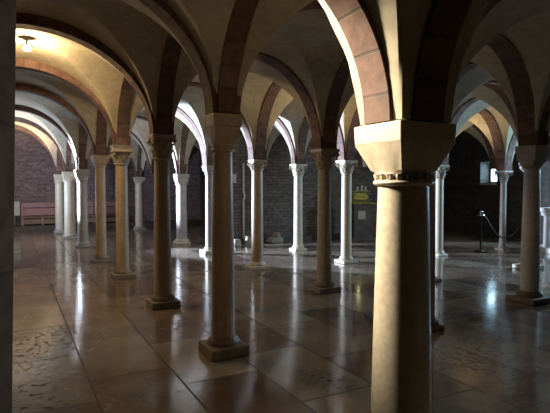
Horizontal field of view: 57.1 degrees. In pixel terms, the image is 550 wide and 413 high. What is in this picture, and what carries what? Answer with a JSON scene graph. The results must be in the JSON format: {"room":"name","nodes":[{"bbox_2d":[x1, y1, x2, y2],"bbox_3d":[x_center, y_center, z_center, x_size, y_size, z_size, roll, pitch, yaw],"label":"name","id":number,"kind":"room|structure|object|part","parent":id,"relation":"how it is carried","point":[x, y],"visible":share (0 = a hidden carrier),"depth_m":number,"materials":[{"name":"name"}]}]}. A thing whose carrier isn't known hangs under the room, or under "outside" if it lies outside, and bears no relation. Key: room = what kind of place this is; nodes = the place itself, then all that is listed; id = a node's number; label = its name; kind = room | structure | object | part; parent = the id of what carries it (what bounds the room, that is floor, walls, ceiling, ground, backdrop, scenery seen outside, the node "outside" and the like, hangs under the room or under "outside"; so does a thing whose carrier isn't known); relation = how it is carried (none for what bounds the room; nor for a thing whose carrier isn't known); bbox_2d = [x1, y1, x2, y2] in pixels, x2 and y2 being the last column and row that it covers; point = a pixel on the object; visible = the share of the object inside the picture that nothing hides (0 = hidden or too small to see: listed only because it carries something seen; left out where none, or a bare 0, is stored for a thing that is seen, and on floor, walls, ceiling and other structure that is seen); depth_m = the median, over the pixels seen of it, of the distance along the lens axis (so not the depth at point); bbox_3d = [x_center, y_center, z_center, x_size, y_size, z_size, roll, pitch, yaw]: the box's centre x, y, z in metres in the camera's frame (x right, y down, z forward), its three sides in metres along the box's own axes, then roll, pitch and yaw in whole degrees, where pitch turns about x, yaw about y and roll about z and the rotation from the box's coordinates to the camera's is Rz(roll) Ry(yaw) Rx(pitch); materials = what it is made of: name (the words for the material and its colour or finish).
{"room":"church","nodes":[
{"label":"church","id":0,"kind":"room"},
{"bbox_2d":[0,0,15,412],"bbox_3d":[-1.554,0.175,1.789,0.925,2.724,0.840,0,2,0],"label":"wall pier","id":1,"kind":"object","parent":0,"point":[7,7],"visible":1,"depth_m":2.12,"materials":[{"name":"stone"}]},
{"bbox_2d":[14,131,196,224],"bbox_3d":[-7.699,-1.319,19.236,10.697,4.200,0.500,-1,3,-28],"label":"wall","id":2,"kind":"structure","parent":0,"point":[34,171],"depth_m":19.10,"materials":[{"name":"brick"}]},
{"bbox_2d":[14,219,202,230],"bbox_3d":[-6.843,0.710,19.067,8.418,0.160,0.750,-1,3,-28],"label":"baseboard","id":3,"kind":"structure","parent":2,"relation":"attached to","point":[32,227],"depth_m":18.70,"materials":[{"name":"stone"}]},
{"bbox_2d":[14,202,19,225],"bbox_3d":[-9.188,0.253,17.910,0.260,0.850,0.220,-1,3,-28],"label":"notice board","id":4,"kind":"object","parent":3,"relation":"on","point":[16,204],"visible":0.66,"depth_m":17.99,"materials":[{"name":"white paint"}]},
{"bbox_3d":[-9.232,0.075,17.986,0.260,0.500,0.030,-1,3,-28],"label":"panel","id":5,"kind":"part","parent":4,"relation":"part of","materials":[{"name":"white paint"}]},
{"bbox_2d":[21,202,54,225],"bbox_3d":[-8.396,0.267,18.220,1.345,0.803,0.410,-1,3,-28],"label":"bench","id":6,"kind":"object","parent":3,"relation":"on","point":[26,210],"visible":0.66,"depth_m":18.18,"materials":[{"name":"red wood"}]},
{"bbox_3d":[-8.961,0.280,17.912,0.060,0.803,0.350,-1,3,-28],"label":"leg","id":7,"kind":"part","parent":6,"relation":"part of","materials":[{"name":"pink paint"}]},
{"bbox_3d":[-8.385,0.381,18.202,1.345,0.050,0.360,-1,3,-28],"label":"seat","id":8,"kind":"part","parent":6,"relation":"part of","materials":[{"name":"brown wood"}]},
{"bbox_3d":[-8.483,-0.056,18.370,1.345,0.170,0.040,-1,3,-28],"label":"rail","id":9,"kind":"part","parent":6,"relation":"part of","materials":[{"name":"pink paint"}]},
{"bbox_3d":[-8.392,0.267,18.211,0.060,0.803,0.350,-1,3,-28],"label":"leg","id":10,"kind":"part","parent":6,"relation":"part of","materials":[{"name":"pink paint"}]},
{"bbox_2d":[75,202,115,223],"bbox_3d":[-6.858,0.232,19.027,1.860,0.803,0.410,-1,3,-28],"label":"bench","id":11,"kind":"object","parent":3,"relation":"on","point":[91,210],"visible":0.25,"depth_m":19.17,"materials":[{"name":"red wood"}]},
{"bbox_3d":[-6.853,0.233,19.018,0.060,0.803,0.350,-1,3,-28],"label":"leg","id":12,"kind":"part","parent":11,"relation":"part of","materials":[{"name":"pink paint"}]},
{"bbox_3d":[-6.944,-0.091,19.177,1.860,0.170,0.040,-1,3,-28],"label":"rail","id":13,"kind":"part","parent":11,"relation":"part of","materials":[{"name":"pink paint"}]},
{"bbox_3d":[-6.846,0.347,19.010,1.860,0.050,0.360,-1,3,-28],"label":"seat","id":14,"kind":"part","parent":11,"relation":"part of","materials":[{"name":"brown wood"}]},
{"bbox_2d":[197,148,205,223],"bbox_3d":[-1.452,-1.280,18.308,0.500,4.200,6.958,-1,3,-28],"label":"wall","id":15,"kind":"structure","parent":0,"point":[201,176],"depth_m":20.88,"materials":[{"name":"grey brick"}]},
{"bbox_2d":[12,224,549,412],"bbox_3d":[0.000,1.252,10.563,52.000,0.200,35.000,0,2,0],"label":"floor","id":16,"kind":"structure","parent":0,"point":[85,340],"depth_m":5.41,"materials":[{"name":"brown stone"}]},
{"bbox_2d":[53,174,63,233],"bbox_3d":[-7.160,-0.090,16.811,0.408,1.950,0.408,-1,3,-28],"label":"stone column","id":17,"kind":"structure","parent":16,"relation":"on","point":[58,178],"depth_m":16.69,"materials":[{"name":"beige stone"}]},
{"bbox_2d":[62,171,77,238],"bbox_3d":[-6.190,-0.048,15.222,0.435,2.000,0.435,-1,3,-28],"label":"stone column","id":18,"kind":"structure","parent":16,"relation":"on","point":[69,181],"depth_m":15.09,"materials":[{"name":"beige stone"}]},
{"bbox_3d":[-6.190,0.854,15.260,0.435,0.075,0.435,-1,3,-28],"label":"moulding","id":19,"kind":"part","parent":18,"relation":"part of","materials":[{"name":"grey stone"}]},
{"bbox_2d":[74,169,91,247],"bbox_3d":[-4.990,0.043,13.104,0.379,2.000,0.379,-1,3,-28],"label":"stone column","id":20,"kind":"structure","parent":16,"relation":"on","point":[82,175],"depth_m":13.00,"materials":[{"name":"beige stone"}]},
{"bbox_3d":[-4.990,0.944,13.142,0.367,0.075,0.367,-1,3,-28],"label":"moulding","id":21,"kind":"part","parent":20,"relation":"part of","materials":[{"name":"grey stone"}]},
{"bbox_2d":[90,155,112,262],"bbox_3d":[-3.630,0.048,10.521,0.399,2.210,0.399,-1,3,-28],"label":"stone column","id":22,"kind":"structure","parent":16,"relation":"on","point":[100,161],"depth_m":10.44,"materials":[{"name":"beige stone"}]},
{"bbox_3d":[-3.630,1.044,10.564,0.288,0.075,0.288,-1,3,-28],"label":"moulding","id":23,"kind":"part","parent":22,"relation":"part of","materials":[{"name":"stone"}]},
{"bbox_2d":[110,145,135,280],"bbox_3d":[-2.620,0.097,8.652,0.379,2.270,0.379,-1,3,-28],"label":"stone column","id":24,"kind":"structure","parent":16,"relation":"on","point":[120,154],"depth_m":8.56,"materials":[{"name":"beige stone"}]},
{"bbox_3d":[-2.620,1.104,8.695,0.288,0.075,0.288,-1,3,-28],"label":"moulding","id":25,"kind":"part","parent":24,"relation":"part of","materials":[{"name":"stone"}]},
{"bbox_2d":[133,177,146,229],"bbox_3d":[-4.860,-0.111,18.132,0.422,1.880,0.422,-1,3,-28],"label":"stone column","id":26,"kind":"structure","parent":16,"relation":"on","point":[139,181],"depth_m":18.01,"materials":[{"name":"beige stone"}]},
{"bbox_2d":[146,134,180,309],"bbox_3d":[-1.480,0.193,6.634,0.379,2.250,0.379,-1,3,-28],"label":"stone column","id":27,"kind":"structure","parent":16,"relation":"on","point":[161,145],"depth_m":6.54,"materials":[{"name":"stone"}]},
{"bbox_3d":[-1.480,1.190,6.677,0.313,0.075,0.313,-1,3,-28],"label":"moulding","id":28,"kind":"part","parent":27,"relation":"part of","materials":[{"name":"stone"}]},
{"bbox_2d":[173,174,190,244],"bbox_3d":[-2.550,0.064,13.785,0.403,1.900,0.403,-1,3,-28],"label":"stone column","id":29,"kind":"structure","parent":16,"relation":"on","point":[181,180],"depth_m":13.66,"materials":[{"name":"beige stone"}]},
{"bbox_3d":[-2.550,0.915,13.821,0.403,0.075,0.403,-1,3,-28],"label":"moulding","id":30,"kind":"part","parent":29,"relation":"part of","materials":[{"name":"stone"}]},
{"bbox_2d":[200,165,212,254],"bbox_3d":[-1.520,0.073,11.814,0.399,2.050,0.399,-1,3,-28],"label":"stone column","id":31,"kind":"structure","parent":16,"relation":"on","point":[208,169],"depth_m":11.72,"materials":[{"name":"white stone"}]},
{"bbox_2d":[198,113,249,361],"bbox_3d":[-0.490,0.273,4.766,0.379,2.250,0.379,-1,3,-28],"label":"stone column","id":32,"kind":"structure","parent":16,"relation":"on","point":[222,130],"depth_m":4.68,"materials":[{"name":"stone"}]},
{"bbox_3d":[-0.490,1.259,4.808,0.307,0.075,0.307,-1,3,-28],"label":"moulding","id":33,"kind":"part","parent":32,"relation":"part of","materials":[{"name":"stone"}]},
{"bbox_2d":[234,239,240,244],"bbox_3d":[-1.034,0.950,13.600,0.214,0.144,0.194,-1,3,-28],"label":"rubble stone","id":34,"kind":"object","parent":16,"relation":"on","point":[236,241],"visible":0.78,"depth_m":13.52,"materials":[{"name":"grey stone"}]},
{"bbox_2d":[243,236,250,243],"bbox_3d":[-0.747,0.912,13.749,0.171,0.208,0.173,-2,3,-39],"label":"rubble stone","id":35,"kind":"object","parent":16,"relation":"on","point":[247,239],"visible":0.95,"depth_m":13.69,"materials":[{"name":"grey stone"}]},
{"bbox_2d":[245,159,269,269],"bbox_3d":[-0.340,0.147,9.705,0.379,2.080,0.379,-1,3,-28],"label":"stone column","id":36,"kind":"structure","parent":16,"relation":"on","point":[257,166],"depth_m":9.61,"materials":[{"name":"beige stone"}]},
{"bbox_3d":[-0.340,1.089,9.745,0.313,0.075,0.313,-1,3,-28],"label":"moulding","id":37,"kind":"part","parent":36,"relation":"part of","materials":[{"name":"stone"}]},
{"bbox_2d":[266,237,282,242],"bbox_3d":[-0.002,0.927,14.141,0.216,0.144,0.556,2,3,39],"label":"rubble stone","id":38,"kind":"object","parent":16,"relation":"on","point":[270,239],"visible":0.94,"depth_m":14.01,"materials":[{"name":"grey stone"}]},
{"bbox_2d":[272,232,280,236],"bbox_3d":[0.041,0.790,14.158,0.173,0.128,0.214,1,3,28],"label":"rubble stone","id":39,"kind":"object","parent":38,"relation":"on","point":[275,234],"visible":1,"depth_m":14.09,"materials":[{"name":"grey stone"}]},
{"bbox_2d":[289,164,306,250],"bbox_3d":[0.570,0.018,12.402,0.341,2.110,0.341,-1,3,-28],"label":"stone column","id":40,"kind":"structure","parent":16,"relation":"on","point":[298,171],"depth_m":12.31,"materials":[{"name":"white stone"}]},
{"bbox_3d":[0.570,0.984,12.443,0.305,0.075,0.305,-1,3,-28],"label":"moulding","id":41,"kind":"part","parent":40,"relation":"part of","materials":[{"name":"stone"}]},
{"bbox_2d":[307,148,340,293],"bbox_3d":[0.740,0.212,7.586,0.379,2.130,0.379,-1,3,-28],"label":"stone column","id":42,"kind":"structure","parent":16,"relation":"on","point":[324,158],"depth_m":7.50,"materials":[{"name":"beige stone"}]},
{"bbox_3d":[0.740,1.159,7.626,0.305,0.075,0.305,-1,3,-28],"label":"moulding","id":43,"kind":"part","parent":42,"relation":"part of","materials":[{"name":"stone"}]},
{"bbox_2d":[334,160,357,263],"bbox_3d":[1.470,0.108,10.394,0.359,2.100,0.359,-1,3,-28],"label":"stone column","id":44,"kind":"structure","parent":16,"relation":"on","point":[346,168],"depth_m":10.31,"materials":[{"name":"beige stone"}]},
{"bbox_3d":[1.470,1.060,10.434,0.294,0.075,0.294,-1,3,-28],"label":"moulding","id":45,"kind":"part","parent":44,"relation":"part of","materials":[{"name":"stone"}]},
{"bbox_2d":[351,185,375,240],"bbox_3d":[2.493,0.177,14.641,0.680,1.600,0.560,0,2,-9],"label":"shrine","id":46,"kind":"object","parent":16,"relation":"on","point":[362,210],"visible":0.87,"depth_m":14.44,"materials":[{"name":"stone"}]},
{"bbox_3d":[2.477,0.247,14.411,0.220,0.240,0.015,0,2,-9],"label":"inset panel","id":47,"kind":"part","parent":46,"relation":"part of","materials":[{"name":"grey stone"}]},
{"bbox_2d":[354,120,456,412],"bbox_3d":[0.685,0.527,2.725,0.499,1.915,0.499,-1,3,-28],"label":"stone column","id":48,"kind":"structure","parent":16,"relation":"on","point":[403,156],"depth_m":2.59,"materials":[{"name":"beige stone"}]},
{"bbox_2d":[429,171,444,332],"bbox_3d":[1.660,0.303,5.568,0.309,2.120,0.309,-1,3,-28],"label":"stone column","id":49,"kind":"structure","parent":16,"relation":"on","point":[435,327],"depth_m":5.49,"materials":[{"name":"stone"}]},
{"bbox_3d":[1.660,1.265,5.609,0.299,0.075,0.299,-1,3,-28],"label":"moulding","id":50,"kind":"part","parent":49,"relation":"part of","materials":[{"name":"stone"}]},
{"bbox_2d":[435,276,441,282],"bbox_3d":[2.520,0.194,8.366,0.359,2.100,0.359,-1,3,-28],"label":"stone column","id":51,"kind":"structure","parent":16,"relation":"on","point":[436,278],"depth_m":8.30,"materials":[{"name":"grey stone"}]},
{"bbox_2d":[435,165,449,256],"bbox_3d":[3.710,0.089,11.424,0.323,2.050,0.323,-1,3,-28],"label":"stone column","id":52,"kind":"structure","parent":16,"relation":"on","point":[441,172],"depth_m":11.34,"materials":[{"name":"beige stone"}]},
{"bbox_3d":[3.710,1.026,11.464,0.272,0.075,0.272,-1,3,-28],"label":"moulding","id":53,"kind":"part","parent":52,"relation":"part of","materials":[{"name":"stone"}]},
{"bbox_2d":[473,211,487,252],"bbox_3d":[4.906,0.594,12.036,0.328,0.990,0.328,0,2,0],"label":"stanchion","id":54,"kind":"object","parent":16,"relation":"on","point":[481,212],"visible":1,"depth_m":12.02,"materials":[{"name":"metal"}]},
{"bbox_3d":[4.906,0.633,12.038,0.039,0.850,0.040,0,2,0],"label":"post","id":55,"kind":"part","parent":54,"relation":"part of","materials":[{"name":"metal"}]},
{"bbox_2d":[494,171,512,249],"bbox_3d":[5.640,0.094,12.495,0.323,1.950,0.323,-1,3,-28],"label":"stone column","id":56,"kind":"structure","parent":16,"relation":"on","point":[503,175],"depth_m":12.43,"materials":[{"name":"beige stone"}]},
{"bbox_2d":[505,145,549,305],"bbox_3d":[3.510,0.241,6.926,0.439,2.130,0.439,-1,3,-28],"label":"stone column","id":57,"kind":"structure","parent":16,"relation":"on","point":[532,158],"depth_m":6.83,"materials":[{"name":"white stone"}]},
{"bbox_3d":[3.510,1.187,6.967,0.337,0.075,0.337,-1,3,-28],"label":"moulding","id":58,"kind":"part","parent":57,"relation":"part of","materials":[{"name":"stone"}]},
{"bbox_2d":[512,163,543,269],"bbox_3d":[4.850,0.165,9.636,0.399,2.050,0.399,-1,3,-28],"label":"stone column","id":59,"kind":"structure","parent":16,"relation":"on","point":[517,265],"depth_m":9.64,"materials":[{"name":"beige stone"}]},
{"bbox_2d":[540,207,549,253],"bbox_3d":[7.174,0.580,11.529,1.200,1.060,2.400,-1,3,-28],"label":"altar","id":60,"kind":"object","parent":16,"relation":"on","point":[545,211],"visible":0.73,"depth_m":12.03,"materials":[{"name":"white stone"}]},
{"bbox_3d":[6.013,0.598,11.936,0.328,0.990,0.328,0,2,0],"label":"stanchion","id":61,"kind":"object","parent":16,"relation":"on","visible":0},
{"bbox_2d":[485,216,521,238],"bbox_3d":[5.460,0.491,11.982,0.928,0.544,0.034,0,2,6],"label":"rope","id":62,"kind":"object","parent":61,"relation":"hanging from","point":[485,216],"visible":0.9,"depth_m":11.99,"materials":[{"name":"fabric"}]},
{"bbox_2d":[15,0,549,176],"bbox_3d":[0.619,-1.680,11.422,14.736,1.814,21.365,-1,3,-29],"label":"ceiling","id":63,"kind":"structure","parent":0,"point":[97,75],"depth_m":6.29,"materials":[{"name":"paint"}]},
{"bbox_2d":[21,40,32,50],"bbox_3d":[-3.371,-2.188,6.863,0.150,0.140,0.150,0,2,0],"label":"ceiling lamp","id":64,"kind":"object","parent":63,"relation":"attached to","point":[27,47],"visible":1,"depth_m":6.83,"materials":[{"name":"glass"}]},
{"bbox_3d":[-3.371,-2.143,6.865,0.110,0.050,0.110,0,2,0],"label":"bulb","id":65,"kind":"part","parent":64,"relation":"part of","materials":[{"name":"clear glass"}]},
{"bbox_2d":[232,129,377,238],"bbox_3d":[1.962,-1.173,15.789,8.198,4.200,0.700,-1,3,-28],"label":"wall","id":66,"kind":"structure","parent":0,"point":[278,179],"depth_m":14.52,"materials":[{"name":"grey brick"}]},
{"bbox_2d":[242,163,245,237],"bbox_3d":[-0.848,-0.157,13.905,0.088,2.070,0.053,0,2,-9],"label":"pipe","id":67,"kind":"object","parent":66,"relation":"attached to","point":[242,163],"visible":0.96,"depth_m":13.88,"materials":[{"name":"grey metal"}]},
{"bbox_2d":[240,228,443,242],"bbox_3d":[2.153,0.881,15.514,8.198,0.120,0.120,-1,3,-28],"label":"baseboard","id":68,"kind":"structure","parent":66,"relation":"attached to","point":[337,235],"depth_m":14.81,"materials":[{"name":"stone"}]},
{"bbox_2d":[443,131,549,241],"bbox_3d":[10.071,-0.928,10.033,0.800,4.200,18.445,-1,3,-28],"label":"wall","id":69,"kind":"structure","parent":0,"point":[469,162],"depth_m":16.09,"materials":[{"name":"grey brick"}]},
{"bbox_2d":[480,169,496,184],"bbox_3d":[6.840,-1.033,15.806,0.510,0.720,0.620,-1,3,-28],"label":"window","id":70,"kind":"structure","parent":69,"relation":"in","point":[492,178],"depth_m":16.06,"materials":[{"name":"white glass"}]},
{"bbox_3d":[6.814,-0.706,15.806,0.450,0.065,0.620,-1,3,-28],"label":"sill","id":71,"kind":"part","parent":70,"relation":"part of","materials":[{"name":"grey stone"}]},
{"bbox_3d":[7.040,-1.068,15.910,0.020,0.560,0.520,-1,3,-28],"label":"pane","id":72,"kind":"part","parent":70,"relation":"part of","materials":[{"name":"white glass"}]}
]}

